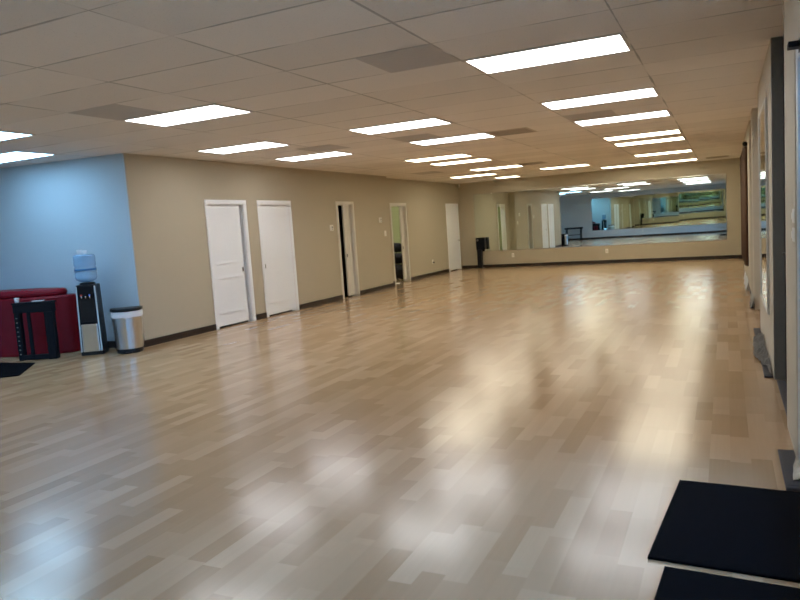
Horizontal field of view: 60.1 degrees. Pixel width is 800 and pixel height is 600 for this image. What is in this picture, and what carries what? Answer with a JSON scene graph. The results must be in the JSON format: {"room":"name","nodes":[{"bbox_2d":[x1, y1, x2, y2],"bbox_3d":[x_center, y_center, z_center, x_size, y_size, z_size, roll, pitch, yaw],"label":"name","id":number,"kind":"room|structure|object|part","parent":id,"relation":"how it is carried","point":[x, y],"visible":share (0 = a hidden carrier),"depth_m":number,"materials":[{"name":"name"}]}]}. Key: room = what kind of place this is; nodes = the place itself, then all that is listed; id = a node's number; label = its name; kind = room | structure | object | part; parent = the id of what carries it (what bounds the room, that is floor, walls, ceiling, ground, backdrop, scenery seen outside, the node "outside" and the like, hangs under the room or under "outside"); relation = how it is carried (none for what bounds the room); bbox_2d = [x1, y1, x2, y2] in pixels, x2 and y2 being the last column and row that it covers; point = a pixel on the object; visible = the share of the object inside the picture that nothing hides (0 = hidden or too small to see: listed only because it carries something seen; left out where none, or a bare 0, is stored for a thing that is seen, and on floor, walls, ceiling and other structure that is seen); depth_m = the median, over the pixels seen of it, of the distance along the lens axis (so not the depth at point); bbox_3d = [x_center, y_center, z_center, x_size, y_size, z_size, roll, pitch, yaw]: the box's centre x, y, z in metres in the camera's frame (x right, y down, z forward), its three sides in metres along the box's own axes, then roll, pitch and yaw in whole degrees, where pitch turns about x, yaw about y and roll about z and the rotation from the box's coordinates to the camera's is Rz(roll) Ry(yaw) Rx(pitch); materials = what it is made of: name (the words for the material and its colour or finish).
{"room":"exercise studio","nodes":[
{"label":"exercise studio","id":0,"kind":"room"},
{"bbox_2d":[0,153,138,340],"bbox_3d":[-5.869,-0.605,10.344,4.765,2.665,0.470,-1,6,24],"label":"wall","id":1,"kind":"structure","parent":0,"point":[50,211],"depth_m":9.79,"materials":[{"name":"blue paint"}]},
{"bbox_2d":[107,341,115,347],"bbox_3d":[-5.764,0.678,10.393,4.683,0.095,0.014,-2,6,20],"label":"baseboard","id":2,"kind":"structure","parent":1,"relation":"attached to","point":[111,344],"depth_m":9.77,"materials":[{"name":"brown plastic"}]},
{"bbox_2d":[123,153,392,339],"bbox_3d":[-2.007,-1.151,13.110,0.140,2.665,8.040,-1,7,25],"label":"wall","id":3,"kind":"structure","parent":0,"point":[167,195],"depth_m":11.04,"materials":[{"name":"beige paint"}]},
{"bbox_2d":[204,200,255,329],"bbox_3d":[-2.823,-0.605,11.347,0.157,2.053,1.026,-1,7,25],"label":"door","id":4,"kind":"structure","parent":3,"relation":"in","point":[230,262],"depth_m":11.34,"materials":[{"name":"white paint"}]},
{"bbox_2d":[256,200,299,317],"bbox_3d":[-2.256,-0.768,12.550,0.157,2.053,1.026,-1,7,25],"label":"door","id":5,"kind":"structure","parent":3,"relation":"in","point":[275,227],"depth_m":12.55,"materials":[{"name":"white paint"}]},
{"bbox_2d":[144,269,449,346],"bbox_3d":[-1.033,-0.143,15.243,0.262,0.095,12.450,-1,7,25],"label":"baseboard","id":6,"kind":"structure","parent":3,"relation":"attached to","point":[184,334],"depth_m":12.07,"materials":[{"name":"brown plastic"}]},
{"bbox_2d":[335,201,359,298],"bbox_3d":[-1.174,-1.078,14.844,0.157,2.053,0.756,-1,7,25],"label":"door","id":7,"kind":"structure","parent":3,"relation":"in","point":[347,207],"depth_m":14.97,"materials":[{"name":"white paint"}]},
{"bbox_2d":[338,206,347,291],"bbox_3d":[-1.867,-1.386,15.284,1.460,2.665,2.200,-1,7,25],"label":"wall","id":8,"kind":"structure","parent":0,"point":[339,207],"depth_m":16.17,"materials":[{"name":"paint"}]},
{"bbox_2d":[0,0,783,183],"bbox_3d":[-1.093,-2.383,10.975,13.100,0.100,22.360,-1,7,25],"label":"ceiling","id":9,"kind":"structure","parent":0,"point":[294,64],"depth_m":5.77,"materials":[{"name":"tile"}]},
{"bbox_2d":[0,131,35,140],"bbox_3d":[-4.562,-1.724,7.390,1.190,0.008,0.594,-1,7,25],"label":"recessed light","id":10,"kind":"object","parent":9,"relation":"in","point":[4,135],"visible":1,"depth_m":7.36,"materials":[{"name":"white plastic"}]},
{"bbox_2d":[0,151,56,162],"bbox_3d":[-5.135,-1.853,9.001,1.190,0.008,0.594,-1,7,25],"label":"recessed light","id":11,"kind":"object","parent":9,"relation":"in","point":[11,156],"visible":1,"depth_m":8.95,"materials":[{"name":"white plastic"}]},
{"bbox_2d":[69,104,163,120],"bbox_3d":[-2.655,-1.759,6.486,0.591,0.006,0.598,-1,7,25],"label":"ceiling vent","id":12,"kind":"object","parent":9,"relation":"in","point":[113,111],"visible":1,"depth_m":6.47,"materials":[{"name":"beige metal"}]},
{"bbox_2d":[121,104,253,126],"bbox_3d":[-2.124,-1.837,6.904,1.190,0.008,0.594,-1,7,25],"label":"recessed light","id":13,"kind":"object","parent":9,"relation":"in","point":[212,111],"visible":1,"depth_m":6.88,"materials":[{"name":"white plastic"}]},
{"bbox_2d":[196,141,289,153],"bbox_3d":[-2.181,-2.114,9.611,1.190,0.008,0.594,-1,7,25],"label":"recessed light","id":14,"kind":"object","parent":9,"relation":"in","point":[264,144],"visible":1,"depth_m":9.59,"materials":[{"name":"white plastic"}]},
{"bbox_2d":[273,151,352,161],"bbox_3d":[-1.406,-2.337,11.254,1.190,0.008,0.594,-1,7,25],"label":"recessed light","id":15,"kind":"object","parent":9,"relation":"in","point":[334,153],"visible":1,"depth_m":11.24,"materials":[{"name":"white plastic"}]},
{"bbox_2d":[297,144,349,151],"bbox_3d":[-1.142,-2.252,10.258,0.591,0.006,0.598,-1,7,25],"label":"ceiling vent","id":16,"kind":"object","parent":9,"relation":"in","point":[328,147],"visible":1,"depth_m":10.24,"materials":[{"name":"beige metal"}]},
{"bbox_3d":[-1.142,-2.253,10.258,0.531,0.002,0.538,-1,7,25],"label":"grille panel","id":17,"kind":"part","parent":16,"relation":"part of","materials":[{"name":"beige metal"}]},
{"bbox_2d":[347,117,452,134],"bbox_3d":[-0.001,-2.152,8.578,1.190,0.008,0.594,-1,7,25],"label":"recessed light","id":18,"kind":"object","parent":9,"relation":"in","point":[428,122],"visible":1,"depth_m":8.56,"materials":[{"name":"white plastic"}]},
{"bbox_2d":[356,44,459,72],"bbox_3d":[0.069,-1.807,5.195,0.591,0.006,0.598,-1,7,25],"label":"ceiling vent","id":19,"kind":"object","parent":9,"relation":"in","point":[428,55],"visible":1,"depth_m":5.17,"materials":[{"name":"beige metal"}]},
{"bbox_2d":[389,134,443,141],"bbox_3d":[0.243,-2.297,9.803,0.591,0.006,0.598,-1,7,25],"label":"ceiling vent","id":20,"kind":"object","parent":9,"relation":"in","point":[420,137],"visible":1,"depth_m":9.78,"materials":[{"name":"beige metal"}]},
{"bbox_2d":[411,171,442,174],"bbox_3d":[0.646,-3.000,16.312,0.591,0.006,0.598,-1,7,25],"label":"ceiling vent","id":21,"kind":"object","parent":9,"relation":"in","point":[430,172],"visible":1,"depth_m":16.29,"materials":[{"name":"beige metal"}]},
{"bbox_2d":[403,154,471,162],"bbox_3d":[0.717,-2.652,12.928,1.190,0.008,0.594,-1,7,25],"label":"recessed light","id":22,"kind":"object","parent":9,"relation":"in","point":[455,155],"visible":1,"depth_m":12.91,"materials":[{"name":"white plastic"}]},
{"bbox_2d":[407,132,496,145],"bbox_3d":[0.773,-2.375,10.221,1.190,0.008,0.594,-1,7,25],"label":"recessed light","id":23,"kind":"object","parent":9,"relation":"in","point":[477,135],"visible":1,"depth_m":10.20,"materials":[{"name":"white plastic"}]},
{"bbox_2d":[429,158,491,165],"bbox_3d":[1.233,-2.801,14.024,1.190,0.008,0.594,-1,7,25],"label":"recessed light","id":24,"kind":"object","parent":9,"relation":"in","point":[478,159],"visible":1,"depth_m":14.01,"materials":[{"name":"white plastic"}]},
{"bbox_2d":[448,173,496,177],"bbox_3d":[1.952,-3.301,18.373,1.190,0.008,0.594,-1,7,25],"label":"recessed light","id":25,"kind":"object","parent":9,"relation":"in","point":[488,173],"visible":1,"depth_m":18.35,"materials":[{"name":"white plastic"}]},
{"bbox_2d":[470,165,522,170],"bbox_3d":[2.266,-3.098,16.214,1.190,0.008,0.594,-1,7,25],"label":"recessed light","id":26,"kind":"object","parent":9,"relation":"in","point":[509,166],"visible":1,"depth_m":16.19,"materials":[{"name":"white plastic"}]},
{"bbox_2d":[495,176,520,178],"bbox_3d":[3.086,-3.530,19.846,0.659,0.008,0.594,-1,7,25],"label":"recessed light","id":27,"kind":"object","parent":9,"relation":"in","point":[505,176],"visible":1,"depth_m":19.83,"materials":[{"name":"white plastic"}]},
{"bbox_2d":[485,127,536,136],"bbox_3d":[1.591,-2.390,9.834,0.591,0.006,0.598,-1,7,25],"label":"ceiling vent","id":28,"kind":"object","parent":9,"relation":"in","point":[525,129],"visible":1,"depth_m":9.81,"materials":[{"name":"beige metal"}]},
{"bbox_3d":[1.591,-2.392,9.834,0.531,0.002,0.538,-1,7,25],"label":"grille panel","id":29,"kind":"part","parent":28,"relation":"part of","materials":[{"name":"metal"}]},
{"bbox_2d":[517,161,546,165],"bbox_3d":[2.980,-3.083,15.608,0.591,0.006,0.598,-1,7,25],"label":"ceiling vent","id":30,"kind":"object","parent":9,"relation":"in","point":[540,162],"visible":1,"depth_m":15.60,"materials":[{"name":"beige metal"}]},
{"bbox_2d":[462,33,632,74],"bbox_3d":[1.145,-1.894,5.355,1.190,0.008,0.594,-1,7,25],"label":"recessed light","id":31,"kind":"object","parent":9,"relation":"in","point":[613,43],"visible":1,"depth_m":5.33,"materials":[{"name":"white plastic"}]},
{"bbox_2d":[539,164,589,169],"bbox_3d":[4.131,-3.339,17.340,1.190,0.008,0.594,-1,7,25],"label":"recessed light","id":32,"kind":"object","parent":9,"relation":"in","point":[579,164],"visible":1,"depth_m":17.32,"materials":[{"name":"white plastic"}]},
{"bbox_2d":[562,110,617,121],"bbox_3d":[2.422,-2.336,8.770,0.591,0.006,0.598,-1,7,25],"label":"ceiling vent","id":33,"kind":"object","parent":9,"relation":"in","point":[607,113],"visible":1,"depth_m":8.75,"materials":[{"name":"beige metal"}]},
{"bbox_3d":[2.422,-2.337,8.770,0.531,0.002,0.538,-1,7,25],"label":"grille panel","id":34,"kind":"part","parent":33,"relation":"part of","materials":[{"name":"beige metal"}]},
{"bbox_2d":[539,87,659,109],"bbox_3d":[2.178,-2.191,7.545,1.190,0.008,0.594,-1,7,25],"label":"recessed light","id":35,"kind":"object","parent":9,"relation":"in","point":[651,91],"visible":1,"depth_m":7.52,"materials":[{"name":"white plastic"}]},
{"bbox_2d":[573,110,671,126],"bbox_3d":[2.953,-2.413,9.188,1.190,0.008,0.594,-1,7,25],"label":"recessed light","id":36,"kind":"object","parent":9,"relation":"in","point":[661,113],"visible":1,"depth_m":9.17,"materials":[{"name":"white plastic"}]},
{"bbox_2d":[600,163,648,168],"bbox_3d":[5.995,-3.581,18.467,1.190,0.008,0.594,-1,7,25],"label":"recessed light","id":37,"kind":"object","parent":9,"relation":"in","point":[642,163],"visible":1,"depth_m":18.44,"materials":[{"name":"white plastic"}]},
{"bbox_2d":[602,129,681,140],"bbox_3d":[3.986,-2.710,11.379,1.190,0.008,0.594,-1,7,25],"label":"recessed light","id":38,"kind":"object","parent":9,"relation":"in","point":[676,131],"visible":1,"depth_m":11.36,"materials":[{"name":"white plastic"}]},
{"bbox_2d":[613,136,685,146],"bbox_3d":[4.502,-2.858,12.474,1.190,0.008,0.594,-1,7,25],"label":"recessed light","id":39,"kind":"object","parent":9,"relation":"in","point":[680,137],"visible":1,"depth_m":12.46,"materials":[{"name":"white plastic"}]},
{"bbox_2d":[633,149,692,156],"bbox_3d":[5.794,-3.229,15.212,1.190,0.008,0.594,-1,7,25],"label":"recessed light","id":40,"kind":"object","parent":9,"relation":"in","point":[689,150],"visible":1,"depth_m":15.18,"materials":[{"name":"white plastic"}]},
{"bbox_2d":[648,158,697,163],"bbox_3d":[7.085,-3.600,17.951,1.190,0.008,0.594,-1,7,25],"label":"recessed light","id":41,"kind":"object","parent":9,"relation":"in","point":[694,158],"visible":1,"depth_m":17.92,"materials":[{"name":"white plastic"}]},
{"bbox_2d":[706,155,728,158],"bbox_3d":[8.038,-3.618,17.498,0.531,0.006,0.598,-1,7,25],"label":"ceiling vent","id":42,"kind":"object","parent":9,"relation":"in","point":[725,155],"visible":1,"depth_m":17.47,"materials":[{"name":"beige metal"}]},
{"bbox_2d":[391,207,400,252],"bbox_3d":[-1.333,-1.795,18.876,3.060,2.665,4.600,-1,7,25],"label":"wall","id":43,"kind":"structure","parent":0,"point":[395,210],"depth_m":20.69,"materials":[{"name":"paint"}]},
{"bbox_2d":[0,258,799,599],"bbox_3d":[-0.910,0.361,11.260,13.100,0.100,22.360,-1,7,25],"label":"floor","id":44,"kind":"structure","parent":0,"point":[525,432],"depth_m":4.59,"materials":[{"name":"laminate"}]},
{"bbox_2d":[0,363,34,377],"bbox_3d":[-5.185,0.869,8.572,1.860,0.012,0.930,-1,7,25],"label":"floor mat","id":45,"kind":"object","parent":44,"relation":"on","point":[6,369],"visible":1,"depth_m":8.47,"materials":[{"name":"black plastic"}]},
{"bbox_2d":[11,300,59,360],"bbox_3d":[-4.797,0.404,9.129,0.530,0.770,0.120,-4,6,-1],"label":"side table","id":46,"kind":"object","parent":44,"relation":"on","point":[48,307],"visible":1,"depth_m":9.09,"materials":[{"name":"black wood"}]},
{"bbox_3d":[-5.012,0.489,9.132,0.066,0.630,0.100,-4,6,-1],"label":"leg","id":47,"kind":"part","parent":46,"relation":"part of","materials":[{"name":"black metal"}]},
{"bbox_3d":[-4.864,0.447,9.102,0.040,0.560,0.038,-4,6,-1],"label":"post","id":48,"kind":"part","parent":46,"relation":"part of","materials":[{"name":"black wood"}]},
{"bbox_3d":[-4.800,0.750,9.154,0.322,0.062,0.080,-4,6,-1],"label":"foot rail","id":49,"kind":"part","parent":46,"relation":"part of","materials":[{"name":"black wood"}]},
{"bbox_3d":[-4.603,0.461,9.139,0.110,0.630,0.100,-4,6,-1],"label":"leg","id":50,"kind":"part","parent":46,"relation":"part of","materials":[{"name":"black wood"}]},
{"bbox_2d":[0,293,80,357],"bbox_3d":[-5.470,0.363,9.812,1.974,0.800,0.728,-2,6,19],"label":"sofa","id":51,"kind":"object","parent":44,"relation":"on","point":[66,313],"visible":0.59,"depth_m":9.48,"materials":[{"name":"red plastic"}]},
{"bbox_2d":[0,287,66,298],"bbox_3d":[-5.548,-0.086,9.813,1.717,0.095,0.614,-2,6,19],"label":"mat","id":52,"kind":"object","parent":51,"relation":"on","point":[32,292],"visible":1,"depth_m":9.53,"materials":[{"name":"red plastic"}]},
{"bbox_2d":[75,282,108,355],"bbox_3d":[-4.158,0.242,9.302,0.296,0.971,0.323,-5,6,-9],"label":"water cooler","id":53,"kind":"object","parent":44,"relation":"on","point":[92,329],"visible":1,"depth_m":9.19,"materials":[{"name":"black plastic"}]},
{"bbox_2d":[73,254,96,281],"bbox_3d":[-4.213,-0.427,9.247,0.278,0.372,0.278,-5,6,-9],"label":"water bottle","id":54,"kind":"object","parent":53,"relation":"on","point":[85,269],"visible":1,"depth_m":9.14,"materials":[{"name":"blue plastic"}]},
{"bbox_3d":[-4.162,-0.098,9.147,0.203,0.169,0.022,-5,6,-9],"label":"control panel","id":55,"kind":"part","parent":53,"relation":"part of","materials":[{"name":"black plastic"}]},
{"bbox_2d":[81,321,96,324],"bbox_3d":[-4.135,0.303,9.189,0.206,0.039,0.039,-5,6,-9],"label":"drip tray","id":56,"kind":"object","parent":53,"relation":"on","point":[82,322],"depth_m":9.18,"materials":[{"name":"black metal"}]},
{"bbox_3d":[-4.122,0.504,9.212,0.214,0.368,0.048,-5,6,-9],"label":"panel","id":57,"kind":"part","parent":53,"relation":"part of","materials":[{"name":"metal"}]},
{"bbox_2d":[110,306,144,353],"bbox_3d":[-3.635,0.402,9.229,0.406,0.600,0.344,-5,6,-16],"label":"waste bin","id":58,"kind":"object","parent":44,"relation":"on","point":[127,322],"visible":1,"depth_m":9.13,"materials":[{"name":"metal"}]},
{"bbox_3d":[-3.652,0.125,9.195,0.406,0.042,0.309,-5,6,-16],"label":"lid","id":59,"kind":"part","parent":58,"relation":"part of","materials":[{"name":"black plastic"}]},
{"bbox_2d":[395,264,402,277],"bbox_3d":[0.078,-0.823,19.572,1.000,0.406,0.552,-2,6,20],"label":"duffel bag","id":60,"kind":"object","parent":44,"relation":"on","point":[398,267],"visible":0.27,"depth_m":19.38,"materials":[{"name":"black fabric"}]},
{"bbox_2d":[394,252,401,263],"bbox_3d":[0.025,-1.197,19.620,0.720,0.334,0.508,0,7,31],"label":"duffel bag","id":61,"kind":"object","parent":60,"relation":"on","point":[398,256],"visible":0.37,"depth_m":19.43,"materials":[{"name":"black fabric"}]},
{"bbox_2d":[394,243,401,252],"bbox_3d":[-0.130,-1.487,19.666,0.420,0.271,0.389,-2,6,14],"label":"duffel bag","id":62,"kind":"object","parent":61,"relation":"on","point":[397,246],"visible":0.44,"depth_m":19.51,"materials":[{"name":"black fabric"}]},
{"bbox_2d":[476,237,486,268],"bbox_3d":[2.529,-1.457,21.455,0.300,0.950,0.221,-1,7,25],"label":"speaker","id":63,"kind":"object","parent":44,"relation":"on","point":[481,245],"visible":1,"depth_m":21.39},
{"bbox_2d":[476,238,483,248],"bbox_3d":[2.476,-1.733,21.330,0.250,0.330,0.005,-1,7,25],"label":"grille","id":64,"kind":"object","parent":63,"relation":"attached to","point":[479,241],"depth_m":21.33,"materials":[{"name":"black metal"}]},
{"bbox_2d":[647,480,799,582],"bbox_3d":[1.480,0.994,3.078,0.630,0.012,0.932,-1,7,25],"label":"floor mat","id":65,"kind":"object","parent":44,"relation":"on","point":[753,531],"visible":1,"depth_m":2.99,"materials":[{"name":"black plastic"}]},
{"bbox_2d":[654,566,799,599],"bbox_3d":[1.068,1.112,2.210,0.602,0.012,0.942,-1,7,25],"label":"floor mat","id":66,"kind":"object","parent":44,"relation":"on","point":[675,583],"visible":1,"depth_m":2.54,"materials":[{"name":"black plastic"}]},
{"bbox_2d":[744,272,747,289],"bbox_3d":[6.146,-0.372,12.296,0.055,0.202,2.195,-1,7,25],"label":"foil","id":67,"kind":"object","parent":44,"relation":"on","point":[745,276],"visible":1,"depth_m":12.05,"materials":[{"name":"white"}]},
{"bbox_2d":[754,328,772,377],"bbox_3d":[3.521,0.474,6.724,0.064,0.021,2.460,-1,7,25],"label":"strip","id":68,"kind":"object","parent":44,"relation":"on","point":[767,374],"visible":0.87,"depth_m":5.83,"materials":[{"name":"grey"}]},
{"bbox_2d":[753,333,771,373],"bbox_3d":[3.350,0.463,6.423,0.118,0.086,1.766,-1,7,25],"label":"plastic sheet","id":69,"kind":"object","parent":68,"relation":"on","point":[760,351],"visible":1,"depth_m":6.45,"materials":[{"name":"grey plastic"}]},
{"bbox_2d":[777,380,786,414],"bbox_3d":[2.769,0.710,4.944,0.063,0.021,1.150,-1,7,25],"label":"strip","id":70,"kind":"object","parent":44,"relation":"on","point":[782,385],"visible":0.54,"depth_m":5.12,"materials":[{"name":"grey"}]},
{"bbox_2d":[778,449,799,491],"bbox_3d":[2.061,0.892,3.649,0.081,0.021,0.600,-1,7,25],"label":"strip","id":71,"kind":"object","parent":44,"relation":"on","point":[786,457],"visible":0.94,"depth_m":3.63,"materials":[{"name":"grey metal"}]},
{"bbox_2d":[793,455,799,479],"bbox_3d":[2.055,0.867,3.588,0.045,0.040,0.329,-1,7,25],"label":"foil","id":72,"kind":"object","parent":71,"relation":"on","point":[796,467],"visible":1,"depth_m":3.57,"materials":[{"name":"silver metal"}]},
{"bbox_3d":[4.952,0.066,9.732,0.041,0.021,0.650,-1,7,25],"label":"strip","id":73,"kind":"object","parent":44,"relation":"on","visible":0},
{"bbox_2d":[750,291,753,305],"bbox_3d":[4.958,-0.021,9.744,0.049,0.147,1.091,-1,7,25],"label":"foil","id":74,"kind":"object","parent":73,"relation":"on","point":[751,295],"visible":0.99,"depth_m":9.75,"materials":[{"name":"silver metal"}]},
{"bbox_2d":[386,178,461,280],"bbox_3d":[0.650,-1.975,19.331,0.140,2.665,5.580,-1,7,25],"label":"wall","id":75,"kind":"structure","parent":0,"point":[425,201],"depth_m":19.28,"materials":[{"name":"beige paint"}]},
{"bbox_2d":[389,203,410,284],"bbox_3d":[-0.047,-1.463,17.819,0.157,2.053,0.986,-1,7,25],"label":"door","id":76,"kind":"structure","parent":75,"relation":"in","point":[402,206],"depth_m":18.09,"materials":[{"name":"white paint"}]},
{"bbox_2d":[445,203,461,271],"bbox_3d":[1.604,-1.933,21.276,0.195,2.053,1.046,-1,7,25],"label":"door","id":77,"kind":"structure","parent":75,"relation":"in","point":[452,217],"depth_m":21.28,"materials":[{"name":"white paint"}]},
{"bbox_2d":[458,158,740,265],"bbox_3d":[5.696,-2.390,20.081,8.630,2.665,0.140,-1,7,25],"label":"wall","id":78,"kind":"structure","parent":0,"point":[731,167],"depth_m":19.84,"materials":[{"name":"beige paint"}]},
{"bbox_2d":[473,188,551,251],"bbox_3d":[3.401,-2.418,21.074,2.373,1.785,0.011,-1,7,25],"label":"wall mirror","id":79,"kind":"object","parent":78,"relation":"attached to","point":[510,220],"visible":1,"depth_m":21.04,"materials":[{"name":"white mirror"}]},
{"bbox_2d":[549,181,634,247],"bbox_3d":[5.546,-2.455,20.058,2.373,1.785,0.011,-1,7,25],"label":"wall mirror","id":80,"kind":"object","parent":78,"relation":"attached to","point":[602,214],"visible":1,"depth_m":20.04,"materials":[{"name":"white mirror"}]},
{"bbox_2d":[462,255,741,268],"bbox_3d":[5.591,-1.103,20.220,8.000,0.095,0.012,-1,7,25],"label":"baseboard","id":81,"kind":"structure","parent":78,"relation":"attached to","point":[722,256],"depth_m":19.98,"materials":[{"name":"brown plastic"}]},
{"bbox_2d":[633,173,726,243],"bbox_3d":[7.690,-2.493,19.041,2.373,1.785,0.011,-1,7,25],"label":"wall mirror","id":82,"kind":"object","parent":78,"relation":"attached to","point":[685,208],"visible":1,"depth_m":19.02,"materials":[{"name":"white mirror"}]},
{"bbox_2d":[742,0,799,455],"bbox_3d":[4.560,-1.109,8.482,0.350,2.665,21.960,-1,7,25],"label":"wall","id":83,"kind":"structure","parent":0,"point":[791,7],"depth_m":4.18,"materials":[{"name":"beige paint"}]},
{"bbox_2d":[740,141,748,265],"bbox_3d":[6.327,-1.751,12.725,0.080,2.029,3.370,-1,7,25],"label":"drape","id":84,"kind":"object","parent":83,"relation":"attached to","point":[743,157],"visible":0.98,"depth_m":11.56,"materials":[{"name":"fabric"}]},
{"bbox_2d":[744,270,754,309],"bbox_3d":[6.996,-0.536,13.927,0.090,0.080,10.260,-1,7,25],"label":"baseboard","id":85,"kind":"structure","parent":83,"relation":"attached to","point":[744,270],"depth_m":10.90,"materials":[{"name":"brown plastic"}]},
{"bbox_2d":[758,97,769,314],"bbox_3d":[3.424,-0.871,6.510,0.020,1.850,1.360,-1,7,25],"label":"mirror","id":86,"kind":"object","parent":83,"relation":"attached to","point":[762,117],"visible":1,"depth_m":6.35,"materials":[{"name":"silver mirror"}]},
{"bbox_2d":[759,105,766,306],"bbox_3d":[3.428,-0.871,6.508,0.011,1.780,1.290,-1,7,25],"label":"mirror glass","id":87,"kind":"object","parent":86,"relation":"attached to","point":[762,171],"depth_m":6.57,"materials":[{"name":"white"}]},
{"bbox_2d":[771,36,785,379],"bbox_3d":[2.968,-0.685,5.422,0.078,2.665,0.045,-1,7,25],"label":"trim","id":88,"kind":"structure","parent":83,"relation":"attached to","point":[776,42],"depth_m":5.39,"materials":[{"name":"grey metal"}]},
{"bbox_2d":[781,34,786,380],"bbox_3d":[2.731,-0.606,4.818,0.093,2.665,1.350,-1,7,25],"label":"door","id":89,"kind":"structure","parent":83,"relation":"in","point":[784,253],"depth_m":5.36,"materials":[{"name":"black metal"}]},
{"bbox_2d":[791,209,794,222],"bbox_3d":[2.101,-0.450,3.694,0.012,0.075,0.075,-1,7,25],"label":"light switch","id":90,"kind":"object","parent":83,"relation":"attached to","point":[793,210],"visible":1,"depth_m":3.66,"materials":[{"name":"white plastic"}]},
{"bbox_2d":[791,228,794,241],"bbox_3d":[2.107,-0.350,3.704,0.012,0.075,0.075,-1,7,25],"label":"light switch","id":91,"kind":"object","parent":83,"relation":"attached to","point":[793,229],"visible":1,"depth_m":3.67,"materials":[{"name":"white plastic"}]},
{"bbox_2d":[795,37,799,460],"bbox_3d":[1.050,0.107,1.294,0.115,2.200,5.187,-1,7,25],"label":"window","id":92,"kind":"structure","parent":83,"relation":"in","point":[796,50],"depth_m":3.55,"materials":[{"name":"glass"}]},
{"bbox_2d":[787,38,799,52],"bbox_3d":[1.879,-1.214,3.294,0.054,0.060,0.100,-1,7,25],"label":"wall bracket","id":93,"kind":"object","parent":92,"relation":"attached to","point":[792,45],"visible":1,"depth_m":3.27,"materials":[{"name":"black metal"}]}
]}

